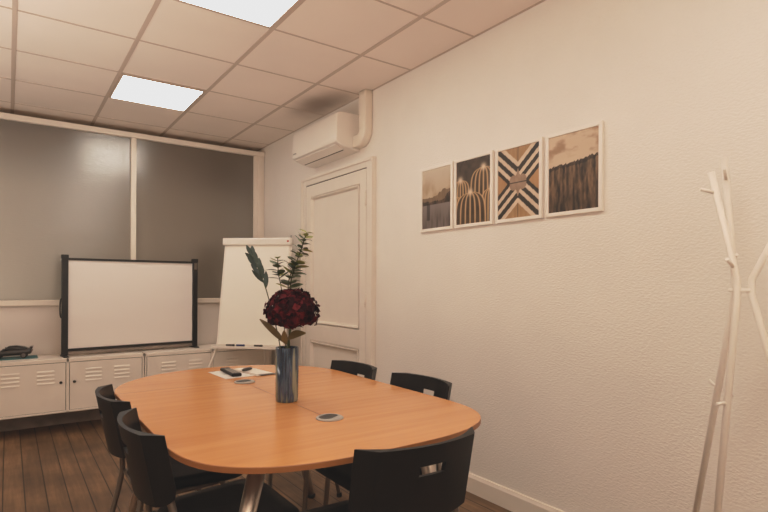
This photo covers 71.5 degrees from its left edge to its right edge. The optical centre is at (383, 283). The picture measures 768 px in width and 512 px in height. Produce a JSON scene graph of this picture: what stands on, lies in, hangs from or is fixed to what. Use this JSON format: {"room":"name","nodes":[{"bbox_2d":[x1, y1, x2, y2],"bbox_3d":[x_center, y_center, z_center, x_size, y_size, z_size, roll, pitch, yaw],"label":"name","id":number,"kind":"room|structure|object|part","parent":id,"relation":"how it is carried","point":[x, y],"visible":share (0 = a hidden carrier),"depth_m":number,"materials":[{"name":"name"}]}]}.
{"room":"meeting room","nodes":[
{"label":"meeting room","id":0,"kind":"room"},
{"bbox_2d":[0,303,219,356],"bbox_3d":[-3.223,0.695,4.357,4.700,1.020,0.080,0,0,-35],"label":"wall","id":1,"kind":"structure","parent":0,"point":[39,327],"depth_m":4.53,"materials":[{"name":"paint"}]},
{"bbox_2d":[0,409,100,431],"bbox_3d":[-3.190,1.140,4.308,4.700,0.130,0.040,0,0,-35],"label":"baseboard","id":2,"kind":"structure","parent":1,"relation":"attached to","point":[92,414],"depth_m":4.53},
{"bbox_2d":[0,119,130,300],"bbox_3d":[-2.850,-0.605,4.601,1.209,1.491,0.006,0,0,-35],"label":"window","id":3,"kind":"structure","parent":1,"relation":"in","point":[63,191],"depth_m":4.60,"materials":[{"name":"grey glass"}]},
{"bbox_2d":[0,298,219,305],"bbox_3d":[-3.212,0.162,4.341,4.695,0.046,0.115,0,0,-35],"label":"trim","id":4,"kind":"structure","parent":1,"relation":"on","point":[200,300],"depth_m":4.49,"materials":[{"name":"paint"}]},
{"bbox_2d":[130,138,136,259],"bbox_3d":[-2.339,-0.603,4.964,0.046,1.491,0.080,0,0,-35],"label":"trim","id":5,"kind":"structure","parent":1,"relation":"attached to","point":[133,151],"depth_m":4.93,"materials":[{"name":"paint"}]},
{"bbox_2d":[136,139,252,297],"bbox_3d":[-1.852,-0.601,5.305,1.143,1.491,0.006,0,0,-35],"label":"window","id":6,"kind":"structure","parent":1,"relation":"in","point":[189,199],"depth_m":5.28,"materials":[{"name":"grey glass"}]},
{"bbox_2d":[253,156,263,237],"bbox_3d":[-1.341,-0.599,5.670,0.112,1.491,0.095,0,0,-35],"label":"trim","id":7,"kind":"structure","parent":1,"relation":"attached to","point":[258,162],"depth_m":5.63,"materials":[{"name":"paint"}]},
{"bbox_2d":[0,419,511,511],"bbox_3d":[-1.116,1.264,1.384,4.920,0.100,7.490,0,0,-35],"label":"floor","id":8,"kind":"structure","parent":0,"point":[68,467],"depth_m":3.31,"materials":[{"name":"brown wood"}]},
{"bbox_2d":[0,350,143,419],"bbox_3d":[-2.655,0.905,4.446,1.143,0.605,0.381,0,0,-35],"label":"base cabinet","id":9,"kind":"object","parent":8,"relation":"on","point":[46,384],"visible":0.72,"depth_m":4.28,"materials":[{"name":"metal"}]},
{"bbox_2d":[1,373,19,387],"bbox_3d":[-2.857,0.741,4.076,0.117,0.108,0.006,0,0,-35],"label":"vent","id":10,"kind":"object","parent":9,"relation":"attached to","point":[8,380],"depth_m":4.08,"materials":[{"name":"metal"}]},
{"bbox_2d":[0,355,37,360],"bbox_3d":[-3.010,0.599,4.274,0.392,0.003,0.210,0,0,-35],"label":"folder","id":11,"kind":"object","parent":9,"relation":"on","point":[28,356],"visible":1,"depth_m":4.31,"materials":[{"name":"teal"}]},
{"bbox_2d":[0,345,32,357],"bbox_3d":[-2.985,0.547,4.285,0.274,0.101,0.132,0,0,-27],"label":"model car","id":12,"kind":"object","parent":11,"relation":"on","point":[13,350],"visible":1,"depth_m":4.26,"materials":[{"name":"black paint"}]},
{"bbox_3d":[-2.784,0.826,4.137,0.538,0.381,0.011,0,0,-35],"label":"door","id":13,"kind":"part","parent":9,"relation":"part of","materials":[{"name":"metal"}]},
{"bbox_2d":[37,370,53,384],"bbox_3d":[-2.670,0.742,4.208,0.117,0.108,0.006,0,0,-35],"label":"vent","id":14,"kind":"object","parent":9,"relation":"attached to","point":[44,377],"depth_m":4.21,"materials":[{"name":"metal"}]},
{"bbox_2d":[85,367,101,380],"bbox_3d":[-2.397,0.743,4.401,0.117,0.108,0.006,0,0,-35],"label":"vent","id":15,"kind":"object","parent":9,"relation":"attached to","point":[91,373],"depth_m":4.40,"materials":[{"name":"metal"}]},
{"bbox_3d":[-2.320,0.828,4.465,0.538,0.381,0.011,0,0,-35],"label":"door","id":16,"kind":"part","parent":9,"relation":"part of","materials":[{"name":"metal"}]},
{"bbox_2d":[114,365,129,377],"bbox_3d":[-2.223,0.744,4.524,0.117,0.108,0.006,0,0,-35],"label":"vent","id":17,"kind":"object","parent":9,"relation":"attached to","point":[120,371],"depth_m":4.52,"materials":[{"name":"metal"}]},
{"bbox_2d":[59,254,198,357],"bbox_3d":[-2.228,0.184,4.736,1.144,0.841,0.175,0,0,-41],"label":"whiteboard","id":18,"kind":"object","parent":9,"relation":"on","point":[106,305],"visible":1,"depth_m":4.68,"materials":[{"name":"white plastic"}]},
{"bbox_3d":[-2.644,0.202,4.362,0.024,0.168,0.012,0,0,-41],"label":"handle","id":19,"kind":"part","parent":18,"relation":"part of","materials":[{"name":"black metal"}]},
{"bbox_3d":[-2.623,0.177,4.380,0.046,0.826,0.036,0,0,-41],"label":"post","id":20,"kind":"part","parent":18,"relation":"part of","materials":[{"name":"black metal"}]},
{"bbox_3d":[-1.805,0.181,5.082,0.046,0.826,0.036,0,0,-41],"label":"post","id":21,"kind":"part","parent":18,"relation":"part of","materials":[{"name":"black metal"}]},
{"bbox_2d":[95,384,241,511],"bbox_3d":[-0.894,0.823,2.218,0.541,0.785,0.446,0,0,-35],"label":"chair","id":22,"kind":"object","parent":8,"relation":"on","point":[187,478],"visible":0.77,"depth_m":2.09,"materials":[{"name":"black plastic"}]},
{"bbox_3d":[-1.066,0.543,2.096,0.118,0.227,0.416,0,0,-35],"label":"backrest","id":23,"kind":"part","parent":22,"relation":"part of","materials":[{"name":"black plastic"}]},
{"bbox_3d":[-1.156,0.892,2.256,0.117,0.625,0.076,0,0,-35],"label":"leg","id":24,"kind":"part","parent":22,"relation":"part of","materials":[{"name":"grey metal"}]},
{"bbox_3d":[-0.947,0.893,1.959,0.117,0.625,0.076,0,0,-35],"label":"leg","id":25,"kind":"part","parent":22,"relation":"part of","materials":[{"name":"grey metal"}]},
{"bbox_3d":[-0.896,0.802,2.217,0.295,0.025,0.406,0,0,-35],"label":"seat frame","id":26,"kind":"part","parent":22,"relation":"part of","materials":[{"name":"grey metal"}]},
{"bbox_3d":[-0.841,0.785,2.256,0.410,0.060,0.424,0,0,-35],"label":"seat","id":27,"kind":"part","parent":22,"relation":"part of","materials":[{"name":"black"}]},
{"bbox_2d":[138,344,270,376],"bbox_3d":[-1.704,0.909,5.116,1.171,0.605,0.381,0,0,-35],"label":"base cabinet","id":28,"kind":"object","parent":8,"relation":"on","point":[172,359],"visible":0.34,"depth_m":4.90,"materials":[{"name":"metal"}]},
{"bbox_2d":[161,361,175,373],"bbox_3d":[-1.915,0.746,4.741,0.120,0.108,0.006,0,0,-35],"label":"vent","id":29,"kind":"object","parent":28,"relation":"attached to","point":[166,366],"depth_m":4.74,"materials":[{"name":"metal"}]},
{"bbox_3d":[-1.840,0.830,4.803,0.552,0.381,0.011,0,0,-35],"label":"door","id":30,"kind":"part","parent":28,"relation":"part of","materials":[{"name":"metal"}]},
{"bbox_2d":[189,359,201,367],"bbox_3d":[-1.723,0.746,4.877,0.120,0.108,0.006,0,0,-35],"label":"vent","id":31,"kind":"object","parent":28,"relation":"attached to","point":[193,363],"depth_m":4.88,"materials":[{"name":"metal"}]},
{"bbox_2d":[226,356,238,364],"bbox_3d":[-1.443,0.748,5.074,0.120,0.108,0.006,0,0,-35],"label":"vent","id":32,"kind":"object","parent":28,"relation":"attached to","point":[230,360],"depth_m":5.08,"materials":[{"name":"metal"}]},
{"bbox_3d":[-1.364,0.832,5.139,0.552,0.381,0.011,0,0,-35],"label":"door","id":33,"kind":"part","parent":28,"relation":"part of","materials":[{"name":"metal"}]},
{"bbox_2d":[248,355,259,364],"bbox_3d":[-1.265,0.748,5.200,0.120,0.108,0.006,0,0,-35],"label":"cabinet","id":34,"kind":"object","parent":28,"relation":"attached to","point":[252,359],"depth_m":5.20,"materials":[{"name":"metal"}]},
{"bbox_2d":[117,408,299,511],"bbox_3d":[-0.592,0.824,1.789,0.541,0.785,0.446,0,0,-35],"label":"chair","id":35,"kind":"object","parent":8,"relation":"on","point":[146,454],"visible":0.98,"depth_m":1.61,"materials":[{"name":"black plastic"}]},
{"bbox_3d":[-0.763,0.544,1.667,0.118,0.227,0.416,0,0,-35],"label":"backrest","id":36,"kind":"part","parent":35,"relation":"part of","materials":[{"name":"black plastic"}]},
{"bbox_3d":[-0.854,0.894,1.827,0.117,0.625,0.076,0,0,-35],"label":"leg","id":37,"kind":"part","parent":35,"relation":"part of","materials":[{"name":"grey metal"}]},
{"bbox_3d":[-0.645,0.895,1.530,0.117,0.625,0.076,0,0,-35],"label":"leg","id":38,"kind":"part","parent":35,"relation":"part of","materials":[{"name":"grey metal"}]},
{"bbox_3d":[-0.538,0.787,1.827,0.410,0.060,0.424,0,0,-35],"label":"seat","id":39,"kind":"part","parent":35,"relation":"part of","materials":[{"name":"black"}]},
{"bbox_2d":[208,235,292,367],"bbox_3d":[-1.179,0.386,4.944,1.081,1.664,0.622,0,0,8],"label":"flip chart","id":40,"kind":"object","parent":8,"relation":"on","point":[243,298],"visible":0.73,"depth_m":4.87,"materials":[{"name":"white paper"}]},
{"bbox_3d":[-1.621,0.879,4.772,0.293,0.674,0.029,0,0,-24],"label":"leg","id":41,"kind":"part","parent":40,"relation":"part of","materials":[{"name":"beige paint"}]},
{"bbox_2d":[211,345,277,349],"bbox_3d":[-1.208,0.565,4.738,0.656,0.020,0.087,0,0,8],"label":"tray","id":42,"kind":"object","parent":40,"relation":"on","point":[213,346],"depth_m":4.71,"materials":[{"name":"beige plastic"}]},
{"bbox_3d":[-1.156,0.464,5.113,0.022,1.504,0.282,0,0,8],"label":"leg","id":43,"kind":"part","parent":40,"relation":"part of","materials":[{"name":"beige paint"}]},
{"bbox_2d":[114,365,480,511],"bbox_3d":[-0.476,0.843,2.288,1.110,0.748,1.782,0,0,-35],"label":"conference table","id":44,"kind":"object","parent":8,"relation":"on","point":[207,421],"visible":0.88,"depth_m":1.88,"materials":[{"name":"brown wood"}]},
{"bbox_3d":[-1.122,0.848,2.527,0.233,0.718,0.053,0,0,-27],"label":"leg","id":45,"kind":"part","parent":44,"relation":"part of","materials":[{"name":"silver metal"}]},
{"bbox_2d":[208,371,253,378],"bbox_3d":[-0.785,0.474,2.817,0.206,0.001,0.266,0,0,-38],"label":"leaflet","id":46,"kind":"object","parent":44,"relation":"on","point":[221,374],"visible":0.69,"depth_m":2.75,"materials":[{"name":"white paper"}]},
{"bbox_2d":[220,367,241,376],"bbox_3d":[-0.809,0.464,2.813,0.052,0.018,0.230,0,0,-32],"label":"remote control","id":47,"kind":"object","parent":46,"relation":"on","point":[227,370],"visible":1,"depth_m":2.77,"materials":[{"name":"black plastic"}]},
{"bbox_2d":[234,367,274,375],"bbox_3d":[-0.703,0.472,2.869,0.110,0.002,0.291,0,0,-42],"label":"brochure","id":48,"kind":"object","parent":46,"relation":"on","point":[256,372],"visible":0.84,"depth_m":2.83,"materials":[{"name":"white paper"}]},
{"bbox_3d":[-0.437,0.851,1.557,0.233,0.718,0.053,0,0,-44],"label":"leg","id":49,"kind":"part","parent":44,"relation":"part of","materials":[{"name":"silver metal"}]},
{"bbox_2d":[275,346,298,402],"bbox_3d":[-0.395,0.368,2.171,0.093,0.219,0.093,0,0,-35],"label":"glass vase","id":50,"kind":"object","parent":44,"relation":"on","point":[286,359],"visible":0.98,"depth_m":2.13,"materials":[{"name":"glass"}]},
{"bbox_2d":[245,245,280,347],"bbox_3d":[-0.485,0.152,2.178,0.164,0.619,0.031,0,0,3],"label":"sprig","id":51,"kind":"object","parent":50,"relation":"in","point":[253,258],"visible":0.81,"depth_m":2.18,"materials":[{"name":"green plant"}]},
{"bbox_2d":[264,256,289,347],"bbox_3d":[-0.437,0.174,2.199,0.112,0.574,0.091,0,0,-35],"label":"eucalyptus sprig","id":52,"kind":"object","parent":50,"relation":"in","point":[280,272],"visible":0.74,"depth_m":2.20,"materials":[{"name":"green plant"}]},
{"bbox_2d":[259,287,319,347],"bbox_3d":[-0.380,0.238,2.169,0.235,0.447,0.223,0,0,-35],"label":"flower","id":53,"kind":"object","parent":50,"relation":"in","point":[291,308],"visible":0.98,"depth_m":2.11,"materials":[{"name":"red plant"}]},
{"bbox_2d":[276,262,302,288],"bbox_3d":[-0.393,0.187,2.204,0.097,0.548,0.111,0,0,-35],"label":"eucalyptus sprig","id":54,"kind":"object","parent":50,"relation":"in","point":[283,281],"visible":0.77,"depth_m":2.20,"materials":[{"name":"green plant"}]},
{"bbox_2d":[284,229,312,347],"bbox_3d":[-0.355,0.117,2.201,0.122,0.688,0.108,0,0,-35],"label":"eucalyptus sprig","id":55,"kind":"object","parent":50,"relation":"in","point":[298,254],"visible":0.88,"depth_m":2.20,"materials":[{"name":"green plant"}]},
{"bbox_3d":[-0.357,0.125,2.201,0.073,0.673,0.016,0,0,-9],"label":"stem","id":56,"kind":"part","parent":55,"relation":"part of","materials":[{"name":"green plant"}]},
{"bbox_3d":[-0.485,0.851,2.977,0.233,0.718,0.053,0,0,-44],"label":"leg","id":57,"kind":"part","parent":44,"relation":"part of","materials":[{"name":"silver metal"}]},
{"bbox_3d":[0.200,0.854,2.006,0.233,0.718,0.053,0,0,-27],"label":"leg","id":58,"kind":"part","parent":44,"relation":"part of","materials":[{"name":"silver metal"}]},
{"bbox_2d":[267,360,376,510],"bbox_3d":[-0.330,0.825,2.741,0.541,0.785,0.446,0,0,-35],"label":"chair","id":59,"kind":"object","parent":8,"relation":"on","point":[351,367],"visible":0.16,"depth_m":2.87,"materials":[{"name":"black plastic"}]},
{"bbox_3d":[-0.578,0.994,2.801,0.094,0.423,0.024,0,0,-13],"label":"leg","id":60,"kind":"part","parent":59,"relation":"part of","materials":[{"name":"grey metal"}]},
{"bbox_3d":[-0.357,0.995,2.488,0.024,0.423,0.094,0,0,33],"label":"leg","id":61,"kind":"part","parent":59,"relation":"part of","materials":[{"name":"grey metal"}]},
{"bbox_3d":[-0.278,0.896,3.000,0.117,0.625,0.076,0,0,-35],"label":"leg","id":62,"kind":"part","parent":59,"relation":"part of","materials":[{"name":"grey metal"}]},
{"bbox_3d":[-0.156,0.547,2.863,0.118,0.227,0.416,0,0,-35],"label":"backrest","id":63,"kind":"part","parent":59,"relation":"part of","materials":[{"name":"black plastic"}]},
{"bbox_2d":[315,372,451,505],"bbox_3d":[0.004,0.827,2.328,0.541,0.785,0.446,0,0,-35],"label":"chair","id":64,"kind":"object","parent":8,"relation":"on","point":[340,474],"visible":0.23,"depth_m":2.38,"materials":[{"name":"black plastic"}]},
{"bbox_3d":[-0.244,0.996,2.388,0.094,0.423,0.024,0,0,-13],"label":"leg","id":65,"kind":"part","parent":64,"relation":"part of","materials":[{"name":"grey metal"}]},
{"bbox_3d":[-0.050,0.789,2.290,0.410,0.060,0.424,0,0,-35],"label":"seat","id":66,"kind":"part","parent":64,"relation":"part of","materials":[{"name":"black"}]},
{"bbox_3d":[0.177,0.548,2.450,0.118,0.227,0.416,0,0,-35],"label":"backrest","id":67,"kind":"part","parent":64,"relation":"part of","materials":[{"name":"black plastic"}]},
{"bbox_3d":[0.265,0.899,2.290,0.117,0.625,0.076,0,0,-35],"label":"leg","id":68,"kind":"part","parent":64,"relation":"part of","materials":[{"name":"grey metal"}]},
{"bbox_2d":[301,427,474,511],"bbox_3d":[-0.009,0.827,1.664,0.446,0.785,0.541,0,0,-33],"label":"chair","id":69,"kind":"object","parent":8,"relation":"on","point":[382,480],"visible":1,"depth_m":1.42,"materials":[{"name":"black plastic"}]},
{"bbox_3d":[-0.045,0.789,1.718,0.424,0.060,0.410,0,0,-33],"label":"seat","id":70,"kind":"part","parent":69,"relation":"part of","materials":[{"name":"black"}]},
{"bbox_2d":[692,157,767,511],"bbox_3d":[1.178,0.388,1.715,0.221,1.679,0.773,0,0,-15],"label":"coat rack","id":71,"kind":"object","parent":8,"relation":"on","point":[729,345],"visible":1,"depth_m":1.75,"materials":[{"name":"beige paint"}]},
{"bbox_3d":[1.194,0.388,1.948,0.056,1.679,0.333,0,0,0],"label":"rod","id":72,"kind":"part","parent":71,"relation":"part of","materials":[{"name":"beige paint"}]},
{"bbox_3d":[1.112,0.424,1.772,0.117,1.601,0.057,0,0,8],"label":"rod","id":73,"kind":"part","parent":71,"relation":"part of","materials":[{"name":"beige paint"}]},
{"bbox_3d":[1.266,0.391,1.547,0.086,1.673,0.404,0,0,-15],"label":"rod","id":74,"kind":"part","parent":71,"relation":"part of","materials":[{"name":"beige paint"}]},
{"bbox_2d":[0,0,545,150],"bbox_3d":[-1.202,-1.501,1.505,4.700,0.104,7.600,0,0,-35],"label":"ceiling","id":75,"kind":"structure","parent":0,"point":[61,60],"depth_m":3.40,"materials":[{"name":"tile"}]},
{"bbox_2d":[109,73,204,111],"bbox_3d":[-1.744,-1.451,4.087,0.572,0.009,0.572,0,0,-35],"label":"recessed light","id":76,"kind":"object","parent":75,"relation":"in","point":[130,88],"visible":1,"depth_m":4.06,"materials":[{"name":"beige plastic"}]},
{"bbox_2d":[177,0,299,27],"bbox_3d":[-0.707,-1.447,2.616,0.572,0.009,0.572,0,0,-35],"label":"recessed light","id":77,"kind":"object","parent":75,"relation":"in","point":[266,13],"visible":1,"depth_m":2.80,"materials":[{"name":"beige plastic"}]},
{"bbox_2d":[257,0,767,511],"bbox_3d":[0.396,-0.163,3.413,0.120,2.767,9.070,0,0,-35],"label":"wall","id":78,"kind":"structure","parent":0,"point":[586,348],"depth_m":2.49,"materials":[{"name":"white paint"}]},
{"bbox_2d":[292,112,359,167],"bbox_3d":[-0.493,-1.166,4.377,0.226,0.284,0.755,0,0,-35],"label":"air conditioner","id":79,"kind":"object","parent":78,"relation":"attached to","point":[330,139],"visible":0.95,"depth_m":4.20,"materials":[{"name":"beige plastic"}]},
{"bbox_2d":[300,156,375,376],"bbox_3d":[-0.416,0.137,4.420,0.044,2.160,1.174,0,0,-35],"label":"door","id":80,"kind":"structure","parent":78,"relation":"in","point":[338,205],"depth_m":4.34,"materials":[{"name":"paint"}]},
{"bbox_2d":[353,89,371,148],"bbox_3d":[-0.161,-1.243,4.043,0.068,0.404,0.171,0,0,-35],"label":"duct","id":81,"kind":"object","parent":78,"relation":"attached to","point":[362,138],"visible":1,"depth_m":3.98,"materials":[{"name":"beige plastic"}]},
{"bbox_2d":[420,161,453,232],"bbox_3d":[0.334,-0.542,3.383,0.017,0.413,0.311,0,0,-35],"label":"framed picture","id":82,"kind":"object","parent":78,"relation":"attached to","point":[436,182],"visible":1,"depth_m":3.37,"materials":[{"name":"white"}]},
{"bbox_2d":[454,150,493,228],"bbox_3d":[0.522,-0.541,3.116,0.017,0.413,0.314,0,0,-35],"label":"framed picture","id":83,"kind":"object","parent":78,"relation":"attached to","point":[473,175],"visible":1,"depth_m":3.10,"materials":[{"name":"white"}]},
{"bbox_2d":[434,463,564,511],"bbox_3d":[0.806,1.169,2.703,0.018,0.108,7.230,0,0,-35],"label":"baseboard","id":84,"kind":"structure","parent":78,"relation":"attached to","point":[511,500],"depth_m":2.91,"materials":[{"name":"paint"}]},
{"bbox_2d":[495,137,543,223],"bbox_3d":[0.716,-0.540,2.841,0.017,0.413,0.318,0,0,-35],"label":"framed picture","id":85,"kind":"object","parent":78,"relation":"attached to","point":[519,167],"visible":1,"depth_m":2.83,"materials":[{"name":"white"}]},
{"bbox_2d":[545,120,603,217],"bbox_3d":[0.910,-0.539,2.565,0.017,0.413,0.314,0,0,-35],"label":"framed picture","id":86,"kind":"object","parent":78,"relation":"attached to","point":[574,157],"visible":1,"depth_m":2.55,"materials":[{"name":"white"}]},
{"bbox_3d":[-3.543,-0.180,0.635,0.120,2.767,9.070,0,0,-35],"label":"wall","id":87,"kind":"structure","parent":0,"visible":0},
{"bbox_2d":[0,112,264,156],"bbox_3d":[-3.211,-1.376,4.349,4.695,0.048,0.095,0,0,-35],"label":"trim","id":88,"kind":"structure","parent":87,"relation":"attached to","point":[5,116],"depth_m":4.88,"materials":[{"name":"paint"}]}
]}

